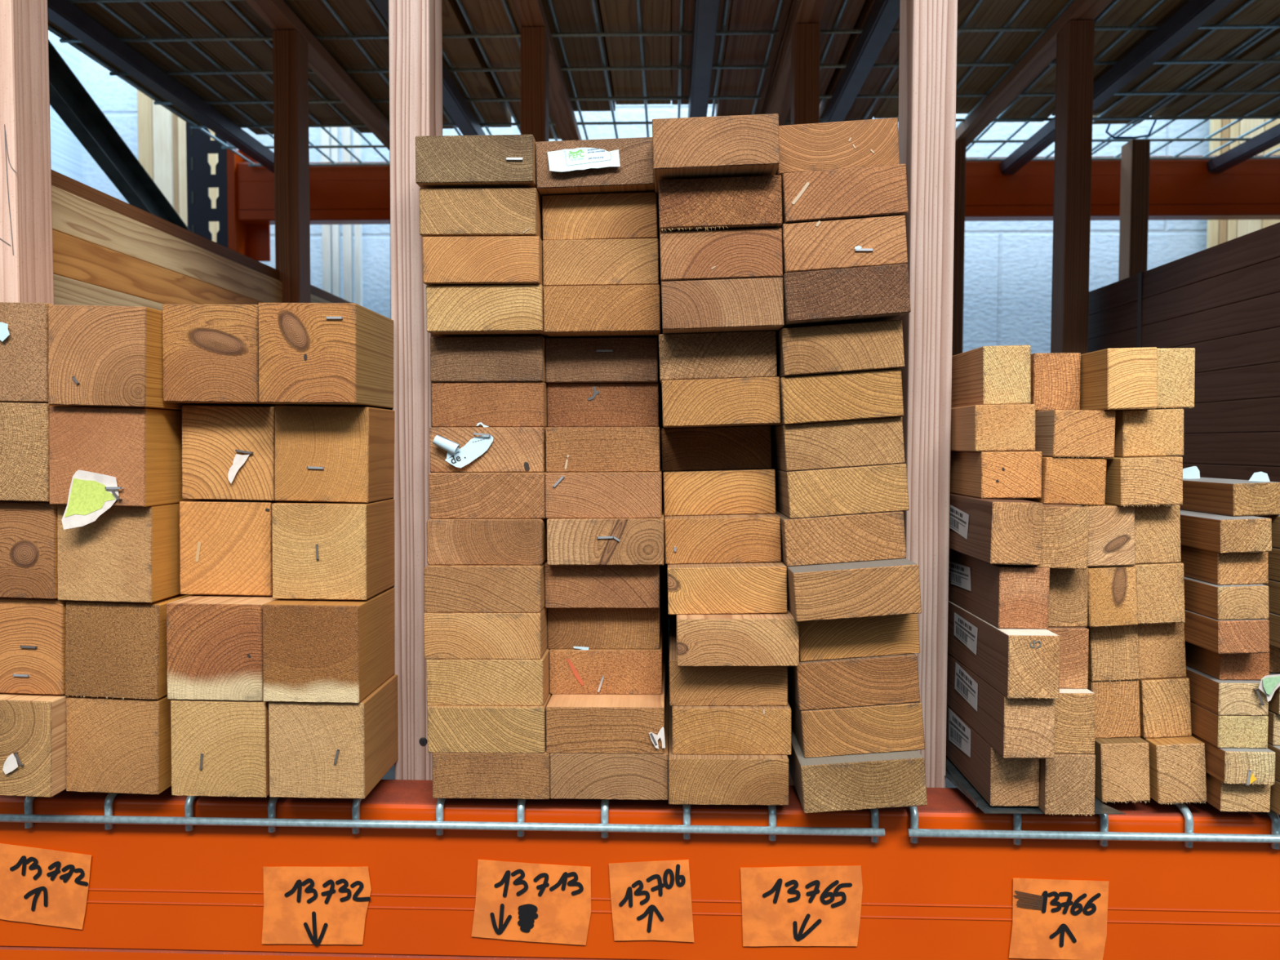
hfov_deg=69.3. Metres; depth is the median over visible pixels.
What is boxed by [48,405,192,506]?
timber beam
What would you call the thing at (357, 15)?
plank
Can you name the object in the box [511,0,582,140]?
rail
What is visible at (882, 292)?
board
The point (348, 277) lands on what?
plank
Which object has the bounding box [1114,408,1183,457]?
board
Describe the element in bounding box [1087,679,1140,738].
board
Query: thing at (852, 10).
plank
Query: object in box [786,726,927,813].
board
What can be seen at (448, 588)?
board
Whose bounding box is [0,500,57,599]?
timber beam
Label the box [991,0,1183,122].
plank
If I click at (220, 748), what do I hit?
timber beam
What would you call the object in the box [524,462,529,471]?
knot
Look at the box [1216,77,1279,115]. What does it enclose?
plank
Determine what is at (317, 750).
timber beam
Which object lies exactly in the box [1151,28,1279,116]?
plank
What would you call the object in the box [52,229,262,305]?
beam
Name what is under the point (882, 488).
board
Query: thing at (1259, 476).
paper scrap
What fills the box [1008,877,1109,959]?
label
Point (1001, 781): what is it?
board
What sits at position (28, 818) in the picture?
deck
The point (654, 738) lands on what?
paper scrap
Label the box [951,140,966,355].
post
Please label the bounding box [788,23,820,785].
post
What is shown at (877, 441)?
board
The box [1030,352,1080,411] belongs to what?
board
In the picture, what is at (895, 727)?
board
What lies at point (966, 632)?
barcode sticker
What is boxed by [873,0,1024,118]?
plank
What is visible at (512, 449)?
board
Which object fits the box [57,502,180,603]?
timber beam
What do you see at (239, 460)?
paper scrap
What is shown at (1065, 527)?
board
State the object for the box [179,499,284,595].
timber beam
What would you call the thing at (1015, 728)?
board
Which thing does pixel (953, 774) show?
metal sheet
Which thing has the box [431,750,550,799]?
board
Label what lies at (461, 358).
board
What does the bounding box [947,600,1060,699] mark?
board
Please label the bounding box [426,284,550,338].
board
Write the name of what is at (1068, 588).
board
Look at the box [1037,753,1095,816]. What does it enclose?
board
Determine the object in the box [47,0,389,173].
deck
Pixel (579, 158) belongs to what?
paper tag
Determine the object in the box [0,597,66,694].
timber beam
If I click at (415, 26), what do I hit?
post
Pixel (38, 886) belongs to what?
label
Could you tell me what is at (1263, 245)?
board
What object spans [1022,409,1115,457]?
board
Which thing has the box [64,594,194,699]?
timber beam
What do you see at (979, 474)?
board
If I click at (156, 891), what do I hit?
beam
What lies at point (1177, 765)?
board
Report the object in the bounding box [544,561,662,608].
board
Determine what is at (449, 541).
board
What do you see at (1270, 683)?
print
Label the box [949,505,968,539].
barcode sticker
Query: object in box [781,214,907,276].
board
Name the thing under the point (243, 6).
plank
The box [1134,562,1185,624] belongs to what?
board
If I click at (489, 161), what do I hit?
board
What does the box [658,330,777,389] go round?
board
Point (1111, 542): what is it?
board
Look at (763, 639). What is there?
board
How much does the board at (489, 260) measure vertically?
0.049 m
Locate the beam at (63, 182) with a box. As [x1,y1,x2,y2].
[51,169,351,302]
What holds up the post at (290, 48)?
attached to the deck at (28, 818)
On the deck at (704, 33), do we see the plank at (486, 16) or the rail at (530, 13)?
the plank at (486, 16)
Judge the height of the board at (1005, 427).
0.049 m
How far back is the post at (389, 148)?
2.63 m
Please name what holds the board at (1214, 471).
on the board
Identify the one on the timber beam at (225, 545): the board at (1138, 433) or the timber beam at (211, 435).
the timber beam at (211, 435)
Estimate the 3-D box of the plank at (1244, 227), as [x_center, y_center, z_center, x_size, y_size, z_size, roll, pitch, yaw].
[2.847,-0.487,4.367,0.109,3.400,0.030,0,2,2]
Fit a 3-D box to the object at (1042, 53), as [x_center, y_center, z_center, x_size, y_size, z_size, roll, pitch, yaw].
[0.881,-0.933,1.922,0.050,0.028,1.860,0,2,2]
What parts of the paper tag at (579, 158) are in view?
frame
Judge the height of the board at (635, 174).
0.053 m
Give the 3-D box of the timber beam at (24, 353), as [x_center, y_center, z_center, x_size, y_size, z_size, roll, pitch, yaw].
[-0.619,-0.167,1.907,0.100,0.100,1.938,1,2,2]
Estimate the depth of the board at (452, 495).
1.00 m
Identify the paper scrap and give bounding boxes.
[0,322,9,341]
[2,751,24,773]
[227,448,253,483]
[475,422,488,426]
[573,646,588,649]
[648,727,665,748]
[1182,466,1199,479]
[1248,471,1270,481]
[1249,773,1257,784]
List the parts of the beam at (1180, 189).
plate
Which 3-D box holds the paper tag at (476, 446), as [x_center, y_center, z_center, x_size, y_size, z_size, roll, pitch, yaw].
[-0.192,-0.032,1.003,0.065,0.038,0.014,0,2,-5]
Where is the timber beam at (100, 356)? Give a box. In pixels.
[48,304,207,410]
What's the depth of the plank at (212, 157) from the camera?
4.46 m
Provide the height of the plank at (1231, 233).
3.400 m
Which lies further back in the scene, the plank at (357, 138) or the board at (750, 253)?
the plank at (357, 138)
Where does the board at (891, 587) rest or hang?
on the board at (898, 634)
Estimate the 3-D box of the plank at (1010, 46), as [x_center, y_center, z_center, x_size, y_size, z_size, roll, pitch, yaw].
[0.857,-0.980,1.711,0.160,0.045,1.570,0,2,2]
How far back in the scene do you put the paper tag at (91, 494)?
0.94 m
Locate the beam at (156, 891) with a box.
[0,779,1279,959]
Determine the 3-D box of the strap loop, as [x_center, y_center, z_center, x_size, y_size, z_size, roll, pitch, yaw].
[1.369,-0.984,2.580,0.142,0.066,0.007,0,2,2]
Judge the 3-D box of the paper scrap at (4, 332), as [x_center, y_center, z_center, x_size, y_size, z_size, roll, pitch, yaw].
[-0.644,-0.150,0.935,0.015,0.020,0.001,0,2,2]
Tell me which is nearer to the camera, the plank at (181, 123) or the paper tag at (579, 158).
the paper tag at (579, 158)
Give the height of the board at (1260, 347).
0.049 m
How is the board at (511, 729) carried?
on the board at (481, 775)
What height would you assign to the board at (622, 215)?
0.049 m
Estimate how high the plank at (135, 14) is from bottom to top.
0.045 m
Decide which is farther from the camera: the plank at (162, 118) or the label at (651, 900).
the plank at (162, 118)
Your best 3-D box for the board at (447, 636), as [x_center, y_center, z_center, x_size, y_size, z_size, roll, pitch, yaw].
[-0.136,0.130,1.926,0.125,0.049,1.891,0,2,2]
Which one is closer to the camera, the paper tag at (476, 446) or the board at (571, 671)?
the paper tag at (476, 446)
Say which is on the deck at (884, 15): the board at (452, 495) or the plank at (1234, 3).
the plank at (1234, 3)
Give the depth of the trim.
4.57 m
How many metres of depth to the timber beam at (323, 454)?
0.97 m
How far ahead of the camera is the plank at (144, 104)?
4.50 m
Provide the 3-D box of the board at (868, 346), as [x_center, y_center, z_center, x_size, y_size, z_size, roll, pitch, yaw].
[0.242,-0.174,1.904,0.128,0.058,1.888,0,2,2]
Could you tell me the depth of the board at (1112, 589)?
0.96 m
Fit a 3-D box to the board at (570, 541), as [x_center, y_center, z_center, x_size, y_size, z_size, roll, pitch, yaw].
[-0.006,0.030,1.923,0.125,0.049,1.881,0,2,2]
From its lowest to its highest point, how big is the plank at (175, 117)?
3.400 m
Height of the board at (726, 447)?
0.049 m
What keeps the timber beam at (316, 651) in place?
on the timber beam at (317, 750)
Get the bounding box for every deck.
[0,792,884,842]
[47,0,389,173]
[284,0,783,141]
[784,0,1279,174]
[907,795,1279,849]
[1091,22,1279,173]
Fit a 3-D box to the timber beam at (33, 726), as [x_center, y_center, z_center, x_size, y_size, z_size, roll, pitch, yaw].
[-0.625,0.240,1.923,0.100,0.100,1.938,1,2,2]
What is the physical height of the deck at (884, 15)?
0.053 m
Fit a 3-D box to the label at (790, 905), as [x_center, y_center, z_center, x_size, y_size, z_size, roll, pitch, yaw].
[0.172,0.455,0.987,0.130,0.090,0.002,0,2,2]
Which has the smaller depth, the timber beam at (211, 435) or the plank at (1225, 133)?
the timber beam at (211, 435)
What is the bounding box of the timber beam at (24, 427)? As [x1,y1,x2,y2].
[0,402,71,502]
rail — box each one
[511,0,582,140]
[765,0,827,125]
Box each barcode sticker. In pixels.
[948,560,970,591]
[948,708,970,757]
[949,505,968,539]
[954,612,977,655]
[954,662,977,711]
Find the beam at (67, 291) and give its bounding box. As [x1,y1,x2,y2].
[53,273,163,311]
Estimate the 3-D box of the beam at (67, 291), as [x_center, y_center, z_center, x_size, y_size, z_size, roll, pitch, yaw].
[-0.848,-0.258,1.650,0.200,0.057,1.020,0,2,2]
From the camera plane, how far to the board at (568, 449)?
1.01 m
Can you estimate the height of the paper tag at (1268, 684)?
0.034 m
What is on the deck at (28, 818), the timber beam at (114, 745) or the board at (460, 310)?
the timber beam at (114, 745)
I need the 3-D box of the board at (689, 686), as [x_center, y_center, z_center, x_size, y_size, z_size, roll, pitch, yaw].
[0.125,0.179,1.921,0.125,0.049,1.888,0,2,2]
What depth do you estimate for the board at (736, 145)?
0.91 m
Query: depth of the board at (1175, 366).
0.96 m
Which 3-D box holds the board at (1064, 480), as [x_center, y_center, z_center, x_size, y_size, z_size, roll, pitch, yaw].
[0.483,-0.033,1.901,0.063,0.051,1.889,1,2,2]
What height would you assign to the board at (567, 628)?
0.049 m
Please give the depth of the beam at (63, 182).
1.47 m
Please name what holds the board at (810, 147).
on the board at (877, 191)
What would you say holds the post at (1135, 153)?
attached to the deck at (914, 833)
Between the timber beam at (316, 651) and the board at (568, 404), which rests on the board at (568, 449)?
the board at (568, 404)
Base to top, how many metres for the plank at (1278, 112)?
0.045 m
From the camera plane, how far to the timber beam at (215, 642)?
0.95 m
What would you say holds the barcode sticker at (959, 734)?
attached to the board at (1001, 781)
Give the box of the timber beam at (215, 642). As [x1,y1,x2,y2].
[166,594,276,701]
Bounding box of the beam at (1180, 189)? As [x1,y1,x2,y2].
[226,148,1279,261]
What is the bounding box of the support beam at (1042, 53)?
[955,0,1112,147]
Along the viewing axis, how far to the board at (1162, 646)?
0.98 m
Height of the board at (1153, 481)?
0.051 m
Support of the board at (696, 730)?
on the board at (693, 779)
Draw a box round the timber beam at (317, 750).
[268,674,398,799]
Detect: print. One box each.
[64,478,115,517]
[1262,675,1279,694]
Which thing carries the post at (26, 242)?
attached to the beam
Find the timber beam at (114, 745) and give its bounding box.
[66,694,172,795]
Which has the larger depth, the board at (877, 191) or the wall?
the wall
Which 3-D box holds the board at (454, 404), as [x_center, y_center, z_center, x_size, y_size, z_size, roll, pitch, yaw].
[-0.137,-0.118,1.941,0.125,0.049,1.844,0,2,2]
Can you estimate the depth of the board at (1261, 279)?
1.52 m
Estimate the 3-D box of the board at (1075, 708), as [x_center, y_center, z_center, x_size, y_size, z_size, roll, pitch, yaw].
[0.468,0.210,1.896,0.050,0.062,1.918,0,2,2]
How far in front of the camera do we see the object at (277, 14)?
2.11 m
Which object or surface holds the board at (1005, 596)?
on the board at (1018, 663)
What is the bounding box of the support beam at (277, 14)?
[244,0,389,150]
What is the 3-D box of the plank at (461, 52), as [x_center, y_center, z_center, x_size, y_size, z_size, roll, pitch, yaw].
[-0.469,-0.986,1.792,0.160,0.045,1.644,0,2,2]
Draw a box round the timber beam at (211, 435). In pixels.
[182,404,275,500]
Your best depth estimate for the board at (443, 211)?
0.98 m
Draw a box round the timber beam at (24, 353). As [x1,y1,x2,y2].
[0,302,50,403]
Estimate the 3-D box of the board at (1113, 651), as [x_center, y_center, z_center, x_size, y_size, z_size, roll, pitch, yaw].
[0.535,0.148,1.915,0.053,0.067,1.871,0,2,2]
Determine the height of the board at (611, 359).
0.049 m
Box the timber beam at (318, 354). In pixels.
[257,302,393,409]
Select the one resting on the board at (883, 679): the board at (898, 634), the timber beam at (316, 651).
the board at (898, 634)
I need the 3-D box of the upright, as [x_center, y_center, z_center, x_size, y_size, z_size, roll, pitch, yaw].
[-1.398,-0.087,2.502,0.130,2.723,1.129,0,2,2]
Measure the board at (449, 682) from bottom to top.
0.049 m
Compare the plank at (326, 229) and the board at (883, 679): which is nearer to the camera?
the board at (883, 679)
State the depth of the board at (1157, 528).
0.96 m
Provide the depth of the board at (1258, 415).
1.42 m
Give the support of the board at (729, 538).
on the board at (746, 588)
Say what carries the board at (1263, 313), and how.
on the board at (1260, 347)
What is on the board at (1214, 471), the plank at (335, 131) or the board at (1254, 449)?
the board at (1254, 449)
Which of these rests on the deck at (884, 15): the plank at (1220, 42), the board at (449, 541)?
the plank at (1220, 42)
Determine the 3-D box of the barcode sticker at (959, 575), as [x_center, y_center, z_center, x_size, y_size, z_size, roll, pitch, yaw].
[0.365,0.109,1.068,0.001,0.028,0.101,0,2,1]
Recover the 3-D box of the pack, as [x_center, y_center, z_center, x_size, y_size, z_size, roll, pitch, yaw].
[-0.212,-1.218,1.758,0.700,0.420,1.550,0,2,2]
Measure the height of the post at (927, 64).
1.580 m
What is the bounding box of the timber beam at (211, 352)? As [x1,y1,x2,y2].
[162,304,287,406]
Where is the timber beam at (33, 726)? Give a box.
[0,693,69,797]
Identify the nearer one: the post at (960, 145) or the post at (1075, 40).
the post at (1075, 40)
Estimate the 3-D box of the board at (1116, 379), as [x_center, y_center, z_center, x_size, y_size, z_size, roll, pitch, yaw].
[0.533,-0.140,1.890,0.050,0.062,1.899,-1,2,2]
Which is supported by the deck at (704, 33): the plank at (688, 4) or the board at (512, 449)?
the plank at (688, 4)
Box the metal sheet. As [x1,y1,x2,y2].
[944,755,1124,813]
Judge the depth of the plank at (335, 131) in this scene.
4.47 m
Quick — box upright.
[48,39,233,248]
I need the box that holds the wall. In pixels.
[80,51,1209,691]
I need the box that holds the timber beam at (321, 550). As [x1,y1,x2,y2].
[271,497,395,599]
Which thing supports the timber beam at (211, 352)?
on the timber beam at (211, 435)
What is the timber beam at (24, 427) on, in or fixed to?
on the timber beam at (28, 529)
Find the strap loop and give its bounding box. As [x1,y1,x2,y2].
[1105,120,1156,138]
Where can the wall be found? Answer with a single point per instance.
(1008, 264)
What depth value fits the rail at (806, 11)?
2.08 m
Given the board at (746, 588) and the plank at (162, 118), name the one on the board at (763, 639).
the board at (746, 588)
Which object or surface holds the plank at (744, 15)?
on the deck at (704, 33)
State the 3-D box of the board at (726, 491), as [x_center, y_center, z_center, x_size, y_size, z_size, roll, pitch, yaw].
[0.119,-0.021,1.945,0.125,0.049,1.825,-1,2,2]
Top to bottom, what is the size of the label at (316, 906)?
0.088 m
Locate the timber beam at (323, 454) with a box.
[274,405,395,502]
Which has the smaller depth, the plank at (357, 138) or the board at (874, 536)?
the board at (874, 536)
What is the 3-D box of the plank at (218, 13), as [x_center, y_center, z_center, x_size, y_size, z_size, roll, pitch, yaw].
[-0.919,-0.988,1.800,0.145,0.045,1.631,0,2,2]
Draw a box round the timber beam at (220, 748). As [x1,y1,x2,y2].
[170,699,269,798]
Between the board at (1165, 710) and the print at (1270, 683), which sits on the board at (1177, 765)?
the board at (1165, 710)
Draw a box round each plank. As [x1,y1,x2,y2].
[48,2,242,125]
[80,1,273,134]
[137,89,153,180]
[151,0,346,124]
[152,99,174,208]
[173,113,179,215]
[177,116,187,226]
[208,128,218,242]
[223,0,389,133]
[295,0,453,128]
[320,127,332,293]
[331,127,340,297]
[342,127,353,302]
[353,130,362,306]
[370,0,511,127]
[460,0,577,139]
[541,0,615,111]
[599,0,671,104]
[671,0,731,104]
[715,0,792,115]
[761,0,865,125]
[818,0,899,119]
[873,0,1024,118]
[955,0,1069,114]
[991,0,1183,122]
[1052,0,1244,115]
[1092,0,1279,124]
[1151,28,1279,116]
[1206,119,1221,248]
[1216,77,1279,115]
[1217,119,1229,244]
[1226,119,1239,241]
[1235,119,1264,238]
[1261,119,1279,228]
[1271,111,1279,115]
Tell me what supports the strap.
attached to the board
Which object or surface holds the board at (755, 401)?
on the board at (726, 447)
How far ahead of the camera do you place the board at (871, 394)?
0.97 m
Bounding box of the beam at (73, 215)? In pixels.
[51,185,331,302]
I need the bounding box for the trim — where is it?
[48,30,82,182]
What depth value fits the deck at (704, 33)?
2.15 m
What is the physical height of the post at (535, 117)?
1.598 m
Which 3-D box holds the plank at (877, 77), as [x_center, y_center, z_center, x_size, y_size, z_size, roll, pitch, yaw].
[0.540,-0.983,1.779,0.145,0.045,1.685,0,2,2]
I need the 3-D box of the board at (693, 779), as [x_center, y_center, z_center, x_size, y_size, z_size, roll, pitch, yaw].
[0.124,0.278,1.915,0.125,0.049,1.908,0,2,2]
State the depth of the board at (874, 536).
0.97 m
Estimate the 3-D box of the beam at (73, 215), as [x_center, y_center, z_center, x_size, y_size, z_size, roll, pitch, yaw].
[-0.840,-0.381,1.886,0.200,0.057,1.500,0,2,2]
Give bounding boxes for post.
[0,0,53,304]
[272,30,311,302]
[388,0,442,780]
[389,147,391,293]
[520,26,549,142]
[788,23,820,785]
[897,0,957,787]
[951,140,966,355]
[1050,20,1094,354]
[1118,138,1150,280]
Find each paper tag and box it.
[61,470,124,529]
[432,432,493,467]
[547,147,620,172]
[1253,674,1279,705]
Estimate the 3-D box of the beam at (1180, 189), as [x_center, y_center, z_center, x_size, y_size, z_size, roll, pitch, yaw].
[0.695,-0.890,2.914,4.010,0.370,0.085,0,2,2]
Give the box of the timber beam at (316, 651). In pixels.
[262,586,395,703]
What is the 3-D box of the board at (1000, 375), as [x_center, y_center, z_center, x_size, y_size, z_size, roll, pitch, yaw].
[0.420,-0.147,1.911,0.050,0.062,1.863,-1,2,2]
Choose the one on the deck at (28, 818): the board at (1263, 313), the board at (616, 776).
the board at (616, 776)
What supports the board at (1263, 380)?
on the board at (1258, 415)
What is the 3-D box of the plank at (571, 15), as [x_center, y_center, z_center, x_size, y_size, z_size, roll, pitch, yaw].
[-0.151,-0.983,1.722,0.120,0.045,1.526,0,2,2]
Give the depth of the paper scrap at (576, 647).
1.02 m
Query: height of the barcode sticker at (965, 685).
0.036 m
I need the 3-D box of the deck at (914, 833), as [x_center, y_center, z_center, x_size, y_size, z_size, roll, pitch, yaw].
[0.824,0.326,1.928,1.022,0.043,1.960,0,2,2]
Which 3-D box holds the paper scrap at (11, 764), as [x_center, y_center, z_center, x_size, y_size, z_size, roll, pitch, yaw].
[-0.646,0.292,0.955,0.021,0.023,0.006,0,2,2]
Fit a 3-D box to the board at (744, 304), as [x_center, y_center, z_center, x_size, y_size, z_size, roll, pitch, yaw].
[0.117,-0.218,1.900,0.125,0.049,1.901,-2,2,2]
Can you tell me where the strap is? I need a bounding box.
[1136,271,1142,347]
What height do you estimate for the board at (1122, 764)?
0.065 m
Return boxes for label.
[0,843,91,929]
[262,866,371,946]
[471,859,591,945]
[608,859,693,942]
[740,865,862,946]
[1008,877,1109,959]
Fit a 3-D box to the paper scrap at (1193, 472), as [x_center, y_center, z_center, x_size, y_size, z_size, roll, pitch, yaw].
[0.627,-0.009,1.058,0.025,0.015,0.001,0,2,2]
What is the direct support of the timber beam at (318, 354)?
on the timber beam at (323, 454)
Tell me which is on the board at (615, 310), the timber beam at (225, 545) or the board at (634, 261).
the board at (634, 261)
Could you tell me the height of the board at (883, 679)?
0.060 m
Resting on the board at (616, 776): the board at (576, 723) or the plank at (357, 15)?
the board at (576, 723)
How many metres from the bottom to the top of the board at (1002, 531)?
0.062 m
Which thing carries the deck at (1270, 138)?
on the beam
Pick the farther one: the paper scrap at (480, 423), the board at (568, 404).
the board at (568, 404)
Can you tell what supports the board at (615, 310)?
on the board at (611, 359)
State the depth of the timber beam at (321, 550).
0.97 m
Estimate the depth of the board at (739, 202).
0.94 m
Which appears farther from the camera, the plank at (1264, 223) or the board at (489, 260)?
the plank at (1264, 223)
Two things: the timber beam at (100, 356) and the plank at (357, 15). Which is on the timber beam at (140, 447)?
the timber beam at (100, 356)
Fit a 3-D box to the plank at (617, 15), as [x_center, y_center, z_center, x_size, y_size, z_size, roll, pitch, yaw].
[-0.016,-0.981,1.695,0.145,0.045,1.479,0,2,2]
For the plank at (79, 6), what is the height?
0.045 m
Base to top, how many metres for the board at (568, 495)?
0.049 m
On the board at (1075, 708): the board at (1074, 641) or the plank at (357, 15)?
the board at (1074, 641)
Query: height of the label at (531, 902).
0.092 m
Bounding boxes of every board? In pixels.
[415,134,542,199]
[419,187,542,241]
[422,235,543,286]
[423,560,546,613]
[423,605,547,659]
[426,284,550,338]
[426,518,548,564]
[426,648,550,706]
[426,693,552,753]
[429,426,546,472]
[429,471,546,519]
[430,336,547,383]
[431,382,547,427]
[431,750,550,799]
[535,137,654,196]
[542,191,661,282]
[542,238,662,313]
[543,284,662,344]
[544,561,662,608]
[545,337,662,399]
[545,426,662,472]
[545,466,663,518]
[546,382,663,429]
[546,502,665,564]
[546,546,665,648]
[546,564,667,753]
[549,553,666,694]
[550,609,669,799]
[652,113,779,254]
[657,174,782,232]
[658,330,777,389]
[659,227,782,281]
[661,277,783,333]
[661,425,771,471]
[662,377,780,428]
[662,468,776,515]
[664,513,781,564]
[667,561,787,614]
[668,691,788,805]
[669,614,787,706]
[671,702,791,755]
[675,608,799,666]
[770,368,903,426]
[770,416,905,471]
[771,463,909,518]
[774,117,899,177]
[775,510,906,566]
[776,263,911,333]
[776,319,904,378]
[780,164,908,227]
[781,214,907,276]
[781,558,921,622]
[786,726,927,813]
[787,653,919,711]
[787,686,924,757]
[799,613,919,662]
[946,653,1055,758]
[946,704,1039,806]
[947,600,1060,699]
[948,548,1049,629]
[949,493,1043,565]
[950,450,1041,498]
[951,345,1031,408]
[951,404,1035,451]
[1013,456,1106,506]
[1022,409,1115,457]
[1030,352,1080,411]
[1031,503,1089,568]
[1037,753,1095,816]
[1047,626,1088,688]
[1048,567,1088,626]
[1054,688,1095,754]
[1071,503,1135,566]
[1076,456,1182,507]
[1080,346,1156,410]
[1084,624,1139,683]
[1087,292,1279,352]
[1087,565,1137,626]
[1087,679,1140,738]
[1088,222,1279,315]
[1088,257,1279,339]
[1093,737,1150,803]
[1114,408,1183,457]
[1134,504,1181,564]
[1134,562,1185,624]
[1137,622,1186,679]
[1138,676,1191,737]
[1140,735,1206,804]
[1144,347,1195,409]
[1174,327,1279,373]
[1181,431,1279,466]
[1182,396,1279,434]
[1182,462,1279,482]
[1194,361,1279,403]

